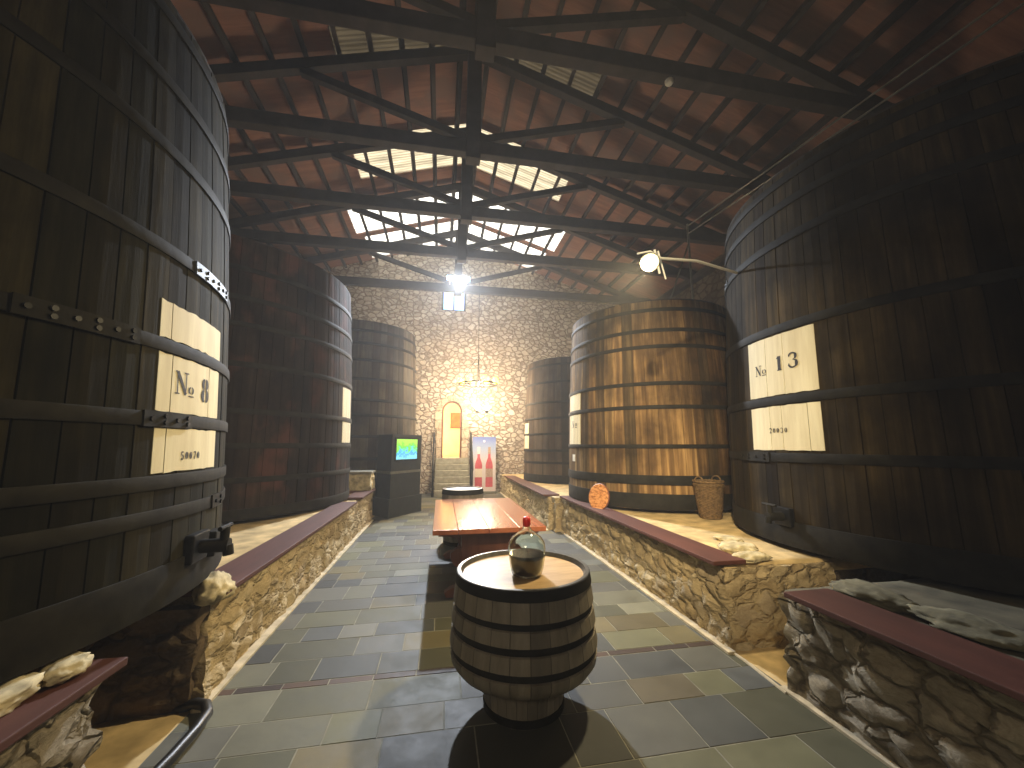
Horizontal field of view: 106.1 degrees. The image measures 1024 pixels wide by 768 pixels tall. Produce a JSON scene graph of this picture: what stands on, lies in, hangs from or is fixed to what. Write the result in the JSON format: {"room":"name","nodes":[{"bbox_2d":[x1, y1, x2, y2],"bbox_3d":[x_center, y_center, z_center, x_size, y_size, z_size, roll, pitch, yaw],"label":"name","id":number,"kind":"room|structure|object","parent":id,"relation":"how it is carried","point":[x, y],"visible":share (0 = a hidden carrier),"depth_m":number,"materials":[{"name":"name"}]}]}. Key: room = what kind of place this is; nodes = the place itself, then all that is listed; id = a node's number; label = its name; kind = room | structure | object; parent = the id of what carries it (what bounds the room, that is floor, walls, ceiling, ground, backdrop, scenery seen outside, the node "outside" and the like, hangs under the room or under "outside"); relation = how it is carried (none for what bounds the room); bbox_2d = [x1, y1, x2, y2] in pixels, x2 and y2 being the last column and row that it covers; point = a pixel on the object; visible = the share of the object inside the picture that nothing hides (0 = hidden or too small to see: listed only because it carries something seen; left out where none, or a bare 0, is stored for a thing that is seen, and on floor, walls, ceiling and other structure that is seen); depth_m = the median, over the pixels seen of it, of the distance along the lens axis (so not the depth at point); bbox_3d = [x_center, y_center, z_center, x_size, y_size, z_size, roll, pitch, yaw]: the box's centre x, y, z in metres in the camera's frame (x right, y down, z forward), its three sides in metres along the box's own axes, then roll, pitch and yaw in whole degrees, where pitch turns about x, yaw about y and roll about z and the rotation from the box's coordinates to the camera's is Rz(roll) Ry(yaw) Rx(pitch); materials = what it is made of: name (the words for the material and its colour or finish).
{"room":"winery cellar","nodes":[
{"label":"winery cellar","id":0,"kind":"room"},
{"bbox_2d":[442,455,458,457],"bbox_3d":[-2.452,2.961,15.421,3.800,0.118,2.840,2,-9,-10],"label":"floor","id":1,"kind":"structure","parent":0,"point":[449,456],"depth_m":15.32,"materials":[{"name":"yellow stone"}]},
{"bbox_2d":[442,403,459,455],"bbox_3d":[-2.451,1.369,15.669,3.800,3.100,2.850,2,-9,-10],"label":"wall","id":2,"kind":"structure","parent":0,"point":[451,436],"depth_m":16.86,"materials":[{"name":"beige paint"}]},
{"bbox_2d":[450,413,459,427],"bbox_3d":[-2.408,1.611,16.973,0.600,0.670,0.056,2,-9,-10],"label":"wall picture","id":3,"kind":"object","parent":2,"relation":"attached to","point":[455,417],"visible":0.56,"depth_m":16.93,"materials":[{"name":"orange wood"}]},
{"bbox_2d":[324,244,618,493],"bbox_3d":[-1.762,-0.820,14.444,14.600,9.480,0.450,2,-9,-10],"label":"wall","id":4,"kind":"structure","parent":0,"point":[512,333],"depth_m":14.29,"materials":[{"name":"beige stone"}]},
{"bbox_2d":[435,395,468,457],"bbox_3d":[-2.166,1.527,13.833,1.200,2.213,0.230,2,-9,-10],"label":"door frame","id":5,"kind":"structure","parent":4,"relation":"in","point":[464,434],"depth_m":13.76,"materials":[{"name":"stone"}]},
{"bbox_2d":[442,283,465,311],"bbox_3d":[-2.209,-3.281,14.664,0.900,1.130,0.080,2,-9,-10],"label":"window","id":6,"kind":"structure","parent":4,"relation":"in","point":[446,283],"depth_m":14.60,"materials":[{"name":"white metal"}]},
{"bbox_2d":[484,405,489,412],"bbox_3d":[-0.912,0.897,13.969,0.200,0.260,0.310,2,-9,-10],"label":"wall lamp","id":7,"kind":"object","parent":4,"relation":"attached to","point":[486,407],"visible":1,"depth_m":13.87,"materials":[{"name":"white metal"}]},
{"bbox_2d":[88,492,888,767],"bbox_3d":[-0.110,2.570,4.722,14.600,0.302,18.608,2,-9,-10],"label":"floor","id":8,"kind":"structure","parent":0,"point":[651,729],"depth_m":2.52,"materials":[{"name":"tile"}]},
{"bbox_2d":[0,674,105,767],"bbox_3d":[-3.667,1.155,-1.239,4.672,0.671,5.320,2,-9,-10],"label":"stone ledge","id":9,"kind":"object","parent":8,"relation":"on","point":[68,739],"visible":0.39,"depth_m":1.58,"materials":[{"name":"beige stone"}]},
{"bbox_2d":[0,657,127,752],"bbox_3d":[-1.396,0.859,-0.795,0.220,0.035,5.220,2,-9,-10],"label":"board","id":10,"kind":"object","parent":9,"relation":"on","point":[46,702],"visible":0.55,"depth_m":1.46,"materials":[{"name":"red wood"}]},
{"bbox_2d":[0,672,44,717],"bbox_3d":[-1.873,1.147,1.393,0.147,0.077,0.321,2,-9,-10],"label":"loose stone","id":11,"kind":"object","parent":10,"relation":"on","point":[14,691],"visible":0.98,"depth_m":1.43,"materials":[{"name":"beige stone"}]},
{"bbox_2d":[37,651,93,687],"bbox_3d":[-1.875,1.183,1.617,0.160,0.076,0.231,6,-11,-35],"label":"loose stone","id":12,"kind":"object","parent":10,"relation":"on","point":[58,671],"visible":0.83,"depth_m":1.58,"materials":[{"name":"beige stone"}]},
{"bbox_2d":[153,697,212,767],"bbox_3d":[-1.823,1.962,1.987,0.266,0.102,1.116,3,-10,-21],"label":"hose","id":13,"kind":"object","parent":8,"relation":"on","point":[204,705],"visible":0.95,"depth_m":2.19,"materials":[{"name":"rubber"}]},
{"bbox_2d":[25,492,372,721],"bbox_3d":[-4.821,2.158,5.095,4.698,0.671,6.377,2,-9,-10],"label":"stone ledge","id":14,"kind":"object","parent":8,"relation":"on","point":[178,653],"visible":0.4,"depth_m":2.58,"materials":[{"name":"beige stone"}]},
{"bbox_2d":[0,0,233,683],"bbox_3d":[-4.015,-0.584,2.028,4.666,3.811,4.480,2,-9,-10],"label":"wine vat","id":15,"kind":"object","parent":14,"relation":"on","point":[115,238],"visible":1,"depth_m":1.87,"materials":[{"name":"brown wood"}]},
{"bbox_2d":[198,522,233,555],"bbox_3d":[-1.846,0.980,2.415,0.192,0.189,0.162,2,-9,-10],"label":"tap","id":16,"kind":"object","parent":15,"relation":"on","point":[224,544],"depth_m":2.39,"materials":[{"name":"metal"}]},
{"bbox_2d":[181,501,356,596],"bbox_3d":[-2.434,1.707,4.560,0.320,0.035,4.140,2,-9,-10],"label":"board","id":17,"kind":"object","parent":14,"relation":"on","point":[242,568],"visible":0.64,"depth_m":3.64,"materials":[{"name":"brown wood"}]},
{"bbox_2d":[191,570,236,605],"bbox_3d":[-2.027,1.370,2.629,0.414,0.186,0.249,-8,-12,43],"label":"loose stone","id":18,"kind":"object","parent":17,"relation":"on","point":[214,588],"visible":0.88,"depth_m":2.52,"materials":[{"name":"beige stone"}]},
{"bbox_2d":[222,234,351,522],"bbox_3d":[-5.114,0.098,6.657,4.468,3.911,4.468,3,-10,-19],"label":"wine vat","id":19,"kind":"object","parent":14,"relation":"on","point":[288,436],"visible":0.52,"depth_m":5.56,"materials":[{"name":"brown wood"}]},
{"bbox_2d":[348,488,375,498],"bbox_3d":[-3.061,2.228,7.846,0.320,0.035,1.530,2,-9,-10],"label":"board","id":20,"kind":"object","parent":14,"relation":"on","point":[358,494],"visible":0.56,"depth_m":7.52,"materials":[{"name":"brown wood"}]},
{"bbox_2d":[349,470,375,493],"bbox_3d":[-3.315,2.110,8.331,0.644,0.450,0.548,2,-9,-10],"label":"stone block","id":21,"kind":"object","parent":14,"relation":"on","point":[359,480],"visible":0.68,"depth_m":8.14,"materials":[{"name":"beige stone"}]},
{"bbox_2d":[190,520,373,713],"bbox_3d":[-2.534,2.531,5.461,0.070,0.030,6.300,2,-9,-10],"label":"trim","id":22,"kind":"structure","parent":8,"relation":"on","point":[258,643],"depth_m":3.39,"materials":[{"name":"beige stone"}]},
{"bbox_2d":[372,434,421,518],"bbox_3d":[-2.821,2.233,9.618,0.700,1.900,1.404,-4,-10,25],"label":"kiosk","id":23,"kind":"object","parent":8,"relation":"on","point":[398,470],"visible":1,"depth_m":9.22,"materials":[{"name":"grey paint"}]},
{"bbox_2d":[431,432,434,496],"bbox_3d":[-2.635,2.643,12.871,0.056,2.108,1.140,2,-9,-10],"label":"stair rail","id":24,"kind":"object","parent":8,"relation":"on","point":[434,432],"visible":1,"depth_m":12.59,"materials":[{"name":"black metal"}]},
{"bbox_2d":[434,458,469,496],"bbox_3d":[-2.013,3.116,12.956,1.160,1.200,1.020,2,-9,-10],"label":"stone staircase","id":25,"kind":"structure","parent":8,"relation":"on","point":[449,472],"depth_m":12.99,"materials":[{"name":"beige stone"}]},
{"bbox_2d":[441,486,483,546],"bbox_3d":[-0.861,2.272,6.685,0.770,0.904,0.770,2,-9,-10],"label":"table","id":26,"kind":"object","parent":8,"relation":"on","point":[454,492],"visible":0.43,"depth_m":6.45,"materials":[{"name":"grey wood"}]},
{"bbox_2d":[470,432,473,485],"bbox_3d":[-1.375,2.679,13.097,0.056,2.108,1.140,2,-9,-10],"label":"stair rail","id":27,"kind":"object","parent":8,"relation":"on","point":[471,448],"visible":0.85,"depth_m":13.11,"materials":[{"name":"black metal"}]},
{"bbox_2d":[472,437,495,493],"bbox_3d":[-0.973,2.814,13.381,0.860,1.930,0.180,2,-9,-10],"label":"banner","id":28,"kind":"object","parent":8,"relation":"on","point":[484,448],"visible":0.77,"depth_m":13.38,"materials":[{"name":"multicoloured fabric"}]},
{"bbox_2d":[432,498,545,597],"bbox_3d":[-0.427,2.081,5.097,1.200,0.785,2.300,2,-9,-10],"label":"table","id":29,"kind":"object","parent":8,"relation":"on","point":[479,526],"visible":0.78,"depth_m":4.32,"materials":[{"name":"red wood"}]},
{"bbox_2d":[450,550,597,729],"bbox_3d":[0.075,1.658,2.571,0.968,0.829,0.970,2,-9,-10],"label":"barrel","id":30,"kind":"object","parent":8,"relation":"on","point":[524,644],"visible":0.94,"depth_m":2.22,"materials":[{"name":"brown wood"}]},
{"bbox_2d":[508,516,545,578],"bbox_3d":[0.099,1.082,2.584,0.252,0.368,0.252,2,-9,-10],"label":"demijohn","id":31,"kind":"object","parent":30,"relation":"on","point":[526,548],"visible":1,"depth_m":2.49,"materials":[{"name":"clear glass"}]},
{"bbox_2d":[500,474,568,529],"bbox_3d":[2.892,3.131,11.153,5.645,0.647,6.356,2,-9,-10],"label":"stone ledge","id":32,"kind":"object","parent":8,"relation":"on","point":[540,507],"visible":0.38,"depth_m":9.24,"materials":[{"name":"beige stone"}]},
{"bbox_2d":[504,476,558,495],"bbox_3d":[0.354,2.611,10.107,0.340,0.035,4.880,2,-9,-10],"label":"board","id":33,"kind":"object","parent":32,"relation":"on","point":[540,490],"visible":1,"depth_m":9.15,"materials":[{"name":"brown wood"}]},
{"bbox_2d":[524,356,570,483],"bbox_3d":[1.812,1.142,11.782,2.928,3.468,2.928,7,-11,-38],"label":"wine vat","id":34,"kind":"object","parent":32,"relation":"on","point":[546,450],"visible":0.46,"depth_m":10.70,"materials":[{"name":"wood"}]},
{"bbox_2d":[552,496,563,531],"bbox_3d":[1.022,2.554,7.563,0.464,0.662,0.292,2,-9,-10],"label":"stone pier","id":35,"kind":"object","parent":8,"relation":"on","point":[558,509],"visible":0.44,"depth_m":7.46,"materials":[{"name":"beige stone"}]},
{"bbox_2d":[560,531,735,654],"bbox_3d":[1.347,2.506,5.306,0.070,0.030,4.600,2,-9,-10],"label":"trim","id":36,"kind":"structure","parent":8,"relation":"on","point":[696,627],"depth_m":4.01,"materials":[{"name":"beige stone"}]},
{"bbox_2d":[561,499,920,649],"bbox_3d":[3.997,2.267,5.779,5.423,0.671,4.477,2,-9,-10],"label":"stone ledge","id":37,"kind":"object","parent":8,"relation":"on","point":[734,604],"visible":0.48,"depth_m":3.56,"materials":[{"name":"beige stone"}]},
{"bbox_2d":[568,299,731,510],"bbox_3d":[2.658,0.496,7.410,3.168,3.361,3.168,5,-10,-31],"label":"wine vat","id":38,"kind":"object","parent":37,"relation":"on","point":[648,405],"visible":0.83,"depth_m":6.10,"materials":[{"name":"brown wood"}]},
{"bbox_2d":[670,224,693,298],"bbox_3d":[3.114,-2.107,7.342,0.641,2.040,0.039,0,-9,0],"label":"mast","id":39,"kind":"object","parent":38,"relation":"on","point":[687,227],"visible":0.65,"depth_m":7.35,"materials":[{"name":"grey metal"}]},
{"bbox_2d":[687,0,1003,225],"bbox_3d":[4.033,-3.294,3.685,0.070,0.781,7.703,2,-9,-9],"label":"overhead cable","id":40,"kind":"object","parent":39,"relation":"attached to","point":[1000,1],"visible":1,"depth_m":4.16,"materials":[{"name":"grey metal"}]},
{"bbox_2d":[688,2,1023,233],"bbox_3d":[4.033,-3.136,3.660,0.070,0.781,7.703,2,-9,-9],"label":"overhead cable","id":41,"kind":"object","parent":39,"relation":"attached to","point":[1022,4],"visible":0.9,"depth_m":3.83,"materials":[{"name":"grey metal"}]},
{"bbox_2d":[560,496,745,565],"bbox_3d":[1.440,1.823,5.292,0.310,0.035,4.270,2,-9,-10],"label":"board","id":42,"kind":"object","parent":37,"relation":"on","point":[708,554],"visible":0.8,"depth_m":4.02,"materials":[{"name":"brown wood"}]},
{"bbox_2d":[589,483,609,508],"bbox_3d":[1.341,1.743,5.940,0.107,0.405,0.410,6,-11,-35],"label":"disc","id":43,"kind":"object","parent":42,"relation":"on","point":[599,496],"visible":0.89,"depth_m":5.92,"materials":[{"name":"brown wood"}]},
{"bbox_2d":[692,475,724,518],"bbox_3d":[2.758,1.573,5.385,0.412,0.569,0.412,4,-10,-24],"label":"wicker basket","id":44,"kind":"object","parent":37,"relation":"on","point":[709,493],"visible":1,"depth_m":5.25,"materials":[{"name":"brown wicker"}]},
{"bbox_2d":[692,475,724,483],"bbox_3d":[2.757,1.341,5.421,0.412,0.100,0.412,2,-9,-10],"label":"handle","id":45,"kind":"object","parent":44,"relation":"on","point":[695,481],"depth_m":5.37,"materials":[{"name":"wicker"}]},
{"bbox_2d":[713,535,743,541],"bbox_3d":[2.296,1.635,4.074,0.233,0.054,0.284,4,-10,-24],"label":"loose stone","id":46,"kind":"object","parent":37,"relation":"on","point":[726,538],"visible":0.78,"depth_m":4.03,"materials":[{"name":"beige stone"}]},
{"bbox_2d":[717,541,758,552],"bbox_3d":[2.170,1.565,3.705,0.361,0.078,0.308,-4,-10,25],"label":"loose stone","id":47,"kind":"object","parent":37,"relation":"on","point":[730,546],"visible":0.76,"depth_m":3.63,"materials":[{"name":"beige stone"}]},
{"bbox_2d":[732,551,772,563],"bbox_3d":[2.090,1.511,3.379,0.392,0.083,0.214,2,-9,-10],"label":"loose stone","id":48,"kind":"object","parent":37,"relation":"on","point":[751,557],"visible":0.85,"depth_m":3.32,"materials":[{"name":"beige stone"}]},
{"bbox_2d":[724,52,1023,595],"bbox_3d":[4.732,-0.281,4.262,4.623,3.911,4.426,2,-9,-10],"label":"wine vat","id":49,"kind":"object","parent":37,"relation":"on","point":[874,357],"visible":1,"depth_m":3.11,"materials":[{"name":"brown wood"}]},
{"bbox_2d":[637,249,737,278],"bbox_3d":[2.027,-1.244,4.187,1.802,0.444,0.215,5,-11,-31],"label":"floodlight","id":50,"kind":"object","parent":49,"relation":"attached to","point":[649,262],"visible":1,"depth_m":3.84,"materials":[{"name":"grey metal"}]},
{"bbox_2d":[640,252,659,271],"bbox_3d":[1.333,-1.182,3.746,0.180,0.183,0.191,2,-9,-10],"label":"lamp","id":51,"kind":"object","parent":50,"relation":"attached to","point":[649,262],"depth_m":3.72,"materials":[{"name":"white glass"}]},
{"bbox_2d":[761,502,784,523],"bbox_3d":[2.523,1.248,3.718,0.190,0.189,0.161,2,-9,-10],"label":"tap","id":52,"kind":"object","parent":49,"relation":"on","point":[775,513],"depth_m":3.69,"materials":[{"name":"metal"}]},
{"bbox_2d":[733,652,786,693],"bbox_3d":[1.812,2.123,2.859,0.044,0.028,0.562,1,-9,-8],"label":"trim","id":53,"kind":"structure","parent":8,"relation":"on","point":[775,684],"depth_m":2.81,"materials":[{"name":"beige stone"}]},
{"bbox_2d":[779,685,899,767],"bbox_3d":[2.356,1.658,-0.054,0.050,0.028,5.560,2,-9,-10],"label":"trim","id":54,"kind":"structure","parent":8,"relation":"on","point":[836,725],"depth_m":2.29,"materials":[{"name":"beige stone"}]},
{"bbox_2d":[774,578,1023,767],"bbox_3d":[4.989,1.422,0.444,5.407,0.671,5.579,2,-9,-10],"label":"stone ledge","id":55,"kind":"object","parent":8,"relation":"on","point":[912,711],"visible":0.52,"depth_m":2.05,"materials":[{"name":"grey stone"}]},
{"bbox_2d":[829,579,920,613],"bbox_3d":[2.335,1.361,2.495,0.297,0.102,0.508,2,-9,-10],"label":"loose stone","id":56,"kind":"object","parent":55,"relation":"on","point":[865,591],"visible":0.92,"depth_m":2.43,"materials":[{"name":"grey stone"}]},
{"bbox_2d":[784,588,1023,702],"bbox_3d":[2.443,0.979,-0.034,0.350,0.035,5.360,2,-9,-10],"label":"board","id":57,"kind":"object","parent":55,"relation":"on","point":[1003,673],"visible":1,"depth_m":1.90,"materials":[{"name":"brown wood"}]},
{"bbox_2d":[905,604,1023,651],"bbox_3d":[2.473,1.305,2.122,0.312,0.096,0.553,2,-9,-10],"label":"loose stone","id":58,"kind":"object","parent":55,"relation":"on","point":[964,624],"visible":0.98,"depth_m":2.03,"materials":[{"name":"grey stone"}]},
{"bbox_3d":[-5.599,3.193,11.354,5.442,0.586,2.914,2,-9,-10],"label":"stone ledge","id":59,"kind":"object","parent":8,"relation":"on","visible":0},
{"bbox_2d":[350,319,416,487],"bbox_3d":[-4.588,0.681,11.550,3.428,4.430,3.428,8,-12,-42],"label":"wine vat","id":60,"kind":"object","parent":59,"relation":"on","point":[383,400],"visible":0.36,"depth_m":10.39,"materials":[{"name":"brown wood"}]},
{"bbox_2d":[171,0,1023,304],"bbox_3d":[-0.127,-5.632,6.117,15.000,2.500,18.800,2,-9,-10],"label":"ceiling","id":61,"kind":"structure","parent":0,"point":[1005,39],"depth_m":7.48,"materials":[{"name":"brown wood"}]},
{"bbox_2d":[229,196,273,246],"bbox_3d":[-6.002,-5.206,4.864,0.118,0.157,18.000,2,-9,-10],"label":"roof purlin","id":62,"kind":"structure","parent":61,"relation":"attached to","point":[232,200],"depth_m":9.74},
{"bbox_2d":[227,154,303,257],"bbox_3d":[-5.476,-5.355,4.984,0.118,0.157,18.000,2,-9,-10],"label":"roof purlin","id":63,"kind":"structure","parent":61,"relation":"attached to","point":[239,173],"depth_m":9.93,"materials":[{"name":"black wood"}]},
{"bbox_2d":[200,2,346,267],"bbox_3d":[-4.423,-5.652,5.226,0.118,0.157,18.000,2,-9,-10],"label":"roof purlin","id":64,"kind":"structure","parent":61,"relation":"attached to","point":[208,9],"depth_m":6.91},
{"bbox_2d":[220,92,330,270],"bbox_3d":[-4.949,-5.503,5.105,0.118,0.157,18.000,2,-9,-10],"label":"roof purlin","id":65,"kind":"structure","parent":61,"relation":"attached to","point":[242,132],"depth_m":8.91,"materials":[{"name":"black wood"}]},
{"bbox_2d":[247,10,362,264],"bbox_3d":[-3.897,-5.801,5.346,0.118,0.157,18.000,2,-9,-10],"label":"roof purlin","id":66,"kind":"structure","parent":61,"relation":"attached to","point":[255,21],"depth_m":7.22,"materials":[{"name":"black wood"}]},
{"bbox_2d":[290,18,377,261],"bbox_3d":[-3.370,-5.950,5.467,0.118,0.157,18.000,2,-9,-10],"label":"roof purlin","id":67,"kind":"structure","parent":61,"relation":"attached to","point":[294,21],"depth_m":7.53,"materials":[{"name":"black wood"}]},
{"bbox_2d":[329,25,393,258],"bbox_3d":[-2.844,-6.099,5.588,0.118,0.157,18.000,2,-9,-10],"label":"roof purlin","id":68,"kind":"structure","parent":61,"relation":"attached to","point":[333,30],"depth_m":7.92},
{"bbox_2d":[328,26,441,54],"bbox_3d":[-1.952,-6.327,7.106,2.540,0.811,0.760,2,-9,-10],"label":"sheet","id":69,"kind":"object","parent":61,"relation":"attached to","point":[351,41],"visible":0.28,"depth_m":6.94,"materials":[{"name":"beige plastic"}]},
{"bbox_2d":[365,32,408,255],"bbox_3d":[-2.318,-6.247,5.708,0.118,0.157,18.000,2,-9,-10],"label":"roof purlin","id":70,"kind":"structure","parent":61,"relation":"attached to","point":[368,34],"depth_m":8.18,"materials":[{"name":"black wood"}]},
{"bbox_2d":[348,193,458,231],"bbox_3d":[-3.258,-5.432,11.966,3.340,1.059,1.650,2,-9,-10],"label":"sheet","id":71,"kind":"object","parent":61,"relation":"attached to","point":[408,215],"visible":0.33,"depth_m":12.16,"materials":[{"name":"white plastic"}]},
{"bbox_2d":[394,0,422,244],"bbox_3d":[-1.791,-6.396,5.829,0.118,0.157,18.000,2,-9,-10],"label":"roof purlin","id":72,"kind":"structure","parent":61,"relation":"attached to","point":[397,2],"depth_m":8.06,"materials":[{"name":"brown wood"}]},
{"bbox_2d":[353,124,465,178],"bbox_3d":[-2.539,-5.879,9.736,2.740,0.870,1.420,2,-9,-10],"label":"sheet","id":73,"kind":"object","parent":61,"relation":"attached to","point":[401,159],"visible":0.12,"depth_m":9.96,"materials":[{"name":"plastic"}]},
{"bbox_2d":[365,221,457,257],"bbox_3d":[-3.487,-5.178,13.762,3.140,0.994,1.560,2,-9,-10],"label":"sheet","id":74,"kind":"object","parent":61,"relation":"attached to","point":[443,225],"visible":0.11,"depth_m":13.42,"materials":[{"name":"white plastic"}]},
{"bbox_2d":[429,43,437,245],"bbox_3d":[-1.265,-6.545,5.949,0.118,0.157,18.000,2,-9,-10],"label":"roof purlin","id":75,"kind":"structure","parent":61,"relation":"attached to","point":[432,66],"depth_m":8.53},
{"bbox_2d":[450,0,466,241],"bbox_3d":[-0.739,-6.694,6.070,0.118,0.157,18.000,2,-9,-10],"label":"roof purlin","id":76,"kind":"structure","parent":61,"relation":"attached to","point":[463,3],"depth_m":8.62,"materials":[{"name":"brown wood"}]},
{"bbox_2d":[229,182,695,280],"bbox_3d":[-1.064,-4.645,11.171,14.012,2.463,0.220,2,-9,-10],"label":"roof truss","id":77,"kind":"object","parent":61,"relation":"attached to","point":[461,251],"visible":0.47,"depth_m":10.87,"materials":[{"name":"black wood"}]},
{"bbox_2d":[227,127,725,245],"bbox_3d":[-0.706,-4.953,9.227,14.012,2.463,0.220,2,-9,-10],"label":"roof truss","id":78,"kind":"object","parent":61,"relation":"attached to","point":[467,210],"visible":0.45,"depth_m":8.94,"materials":[{"name":"black wood"}]},
{"bbox_2d":[303,229,650,303],"bbox_3d":[-1.516,-4.257,13.619,14.012,2.463,0.220,2,-9,-10],"label":"roof truss","id":79,"kind":"object","parent":61,"relation":"attached to","point":[457,286],"visible":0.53,"depth_m":13.49,"materials":[{"name":"black wood"}]},
{"bbox_2d":[446,274,456,284],"bbox_3d":[-2.047,-3.606,13.240,0.416,0.390,0.265,2,-9,-10],"label":"floodlight","id":80,"kind":"object","parent":79,"relation":"attached to","point":[450,277],"visible":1,"depth_m":13.13,"materials":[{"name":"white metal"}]},
{"bbox_2d":[460,274,470,285],"bbox_3d":[-1.650,-3.595,13.312,0.416,0.390,0.265,2,-9,-10],"label":"floodlight","id":81,"kind":"object","parent":79,"relation":"attached to","point":[466,279],"visible":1,"depth_m":13.24,"materials":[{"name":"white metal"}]},
{"bbox_2d":[457,282,498,387],"bbox_3d":[-1.068,-1.667,12.417,1.276,3.422,1.276,0,-9,1],"label":"chandelier","id":82,"kind":"object","parent":61,"relation":"hanging from","point":[460,380],"visible":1,"depth_m":12.16,"materials":[{"name":"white metal"}]},
{"bbox_2d":[467,0,497,231],"bbox_3d":[-0.207,-6.679,6.166,0.118,0.157,18.000,2,-9,-10],"label":"roof purlin","id":83,"kind":"structure","parent":61,"relation":"attached to","point":[486,68],"depth_m":8.36,"materials":[{"name":"brown wood"}]},
{"bbox_2d":[209,46,770,195],"bbox_3d":[-0.351,-5.258,7.303,14.012,2.463,0.220,2,-9,-10],"label":"roof truss","id":84,"kind":"object","parent":61,"relation":"attached to","point":[473,146],"visible":0.61,"depth_m":7.11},
{"bbox_2d":[478,0,530,249],"bbox_3d":[0.319,-6.500,6.234,0.118,0.157,18.000,2,-9,-10],"label":"roof purlin","id":85,"kind":"structure","parent":61,"relation":"attached to","point":[527,2],"depth_m":8.52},
{"bbox_2d":[467,225,545,270],"bbox_3d":[-0.398,-5.090,14.318,3.140,0.994,1.560,2,-9,-10],"label":"sheet","id":86,"kind":"object","parent":61,"relation":"attached to","point":[470,225],"visible":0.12,"depth_m":13.95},
{"bbox_2d":[473,196,564,248],"bbox_3d":[0.028,-5.338,12.557,3.340,1.059,1.650,2,-9,-10],"label":"sheet","id":87,"kind":"object","parent":61,"relation":"attached to","point":[513,232],"visible":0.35,"depth_m":13.01,"materials":[{"name":"white plastic"}]},
{"bbox_2d":[477,130,567,201],"bbox_3d":[0.156,-5.802,10.221,2.740,0.870,1.420,2,-9,-10],"label":"sheet","id":88,"kind":"object","parent":61,"relation":"attached to","point":[525,176],"visible":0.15,"depth_m":10.51,"materials":[{"name":"beige plastic"}]},
{"bbox_2d":[493,0,565,250],"bbox_3d":[0.845,-6.321,6.303,0.118,0.157,18.000,2,-9,-10],"label":"roof purlin","id":89,"kind":"structure","parent":61,"relation":"attached to","point":[562,2],"depth_m":8.35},
{"bbox_2d":[193,0,894,120],"bbox_3d":[0.006,-5.564,5.370,14.012,2.463,0.220,2,-9,-10],"label":"roof truss","id":90,"kind":"object","parent":61,"relation":"attached to","point":[444,24],"visible":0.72,"depth_m":5.41,"materials":[{"name":"brown wood"}]},
{"bbox_2d":[665,77,673,86],"bbox_3d":[2.288,-4.388,5.604,0.120,0.062,0.120,2,-9,-10],"label":"smoke detector","id":91,"kind":"object","parent":90,"relation":"attached to","point":[669,81],"visible":1,"depth_m":5.58,"materials":[{"name":"white paint"}]},
{"bbox_2d":[505,0,601,263],"bbox_3d":[1.372,-6.142,6.372,0.118,0.157,18.000,2,-9,-10],"label":"roof purlin","id":92,"kind":"structure","parent":61,"relation":"attached to","point":[598,2],"depth_m":8.15,"materials":[{"name":"brown wood"}]},
{"bbox_2d":[506,57,606,95],"bbox_3d":[0.547,-6.256,7.555,2.540,0.811,0.760,2,-9,-10],"label":"sheet","id":93,"kind":"object","parent":61,"relation":"attached to","point":[586,82],"visible":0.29,"depth_m":7.60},
{"bbox_2d":[518,0,639,268],"bbox_3d":[1.898,-5.963,6.441,0.118,0.157,18.000,2,-9,-10],"label":"roof purlin","id":94,"kind":"structure","parent":61,"relation":"attached to","point":[634,7],"depth_m":7.72,"materials":[{"name":"brown wood"}]},
{"bbox_2d":[531,25,667,274],"bbox_3d":[2.424,-5.785,6.509,0.118,0.157,18.000,2,-9,-10],"label":"roof purlin","id":95,"kind":"structure","parent":61,"relation":"attached to","point":[662,28],"depth_m":7.64,"materials":[{"name":"black wood"}]},
{"bbox_2d":[544,0,723,279],"bbox_3d":[2.951,-5.606,6.578,0.118,0.157,18.000,2,-9,-10],"label":"roof purlin","id":96,"kind":"structure","parent":61,"relation":"attached to","point":[717,3],"depth_m":7.54,"materials":[{"name":"black wood"}]},
{"bbox_2d":[557,0,768,284],"bbox_3d":[3.477,-5.427,6.647,0.118,0.157,18.000,2,-9,-10],"label":"roof purlin","id":97,"kind":"structure","parent":61,"relation":"attached to","point":[759,6],"depth_m":7.36,"materials":[{"name":"black wood"}]},
{"bbox_2d":[570,0,815,289],"bbox_3d":[4.003,-5.248,6.715,0.118,0.157,18.000,2,-9,-10],"label":"roof purlin","id":98,"kind":"structure","parent":61,"relation":"attached to","point":[806,4],"depth_m":7.18,"materials":[{"name":"black wood"}]},
{"bbox_2d":[583,0,865,293],"bbox_3d":[4.530,-5.069,6.784,0.118,0.157,18.000,2,-9,-10],"label":"roof purlin","id":99,"kind":"structure","parent":61,"relation":"attached to","point":[854,5],"depth_m":7.02,"materials":[{"name":"black wood"}]},
{"bbox_2d":[598,0,918,294],"bbox_3d":[5.056,-4.891,6.853,0.118,0.157,18.000,2,-9,-10],"label":"roof purlin","id":100,"kind":"structure","parent":61,"relation":"attached to","point":[905,5],"depth_m":6.20,"materials":[{"name":"black wood"}]},
{"bbox_2d":[621,0,973,291],"bbox_3d":[5.582,-4.712,6.922,0.118,0.157,18.000,2,-9,-10],"label":"roof purlin","id":101,"kind":"structure","parent":61,"relation":"attached to","point":[955,9],"depth_m":6.05,"materials":[{"name":"black wood"}]},
{"bbox_2d":[657,49,1023,308],"bbox_3d":[6.925,-0.921,6.569,0.300,7.215,18.000,2,-9,-10],"label":"wall","id":102,"kind":"structure","parent":0,"point":[710,288],"depth_m":11.52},
{"bbox_2d":[658,254,725,298],"bbox_3d":[6.679,-4.111,7.029,0.200,0.180,18.000,2,-9,-10],"label":"trim","id":103,"kind":"structure","parent":102,"relation":"attached to","point":[720,261],"depth_m":11.89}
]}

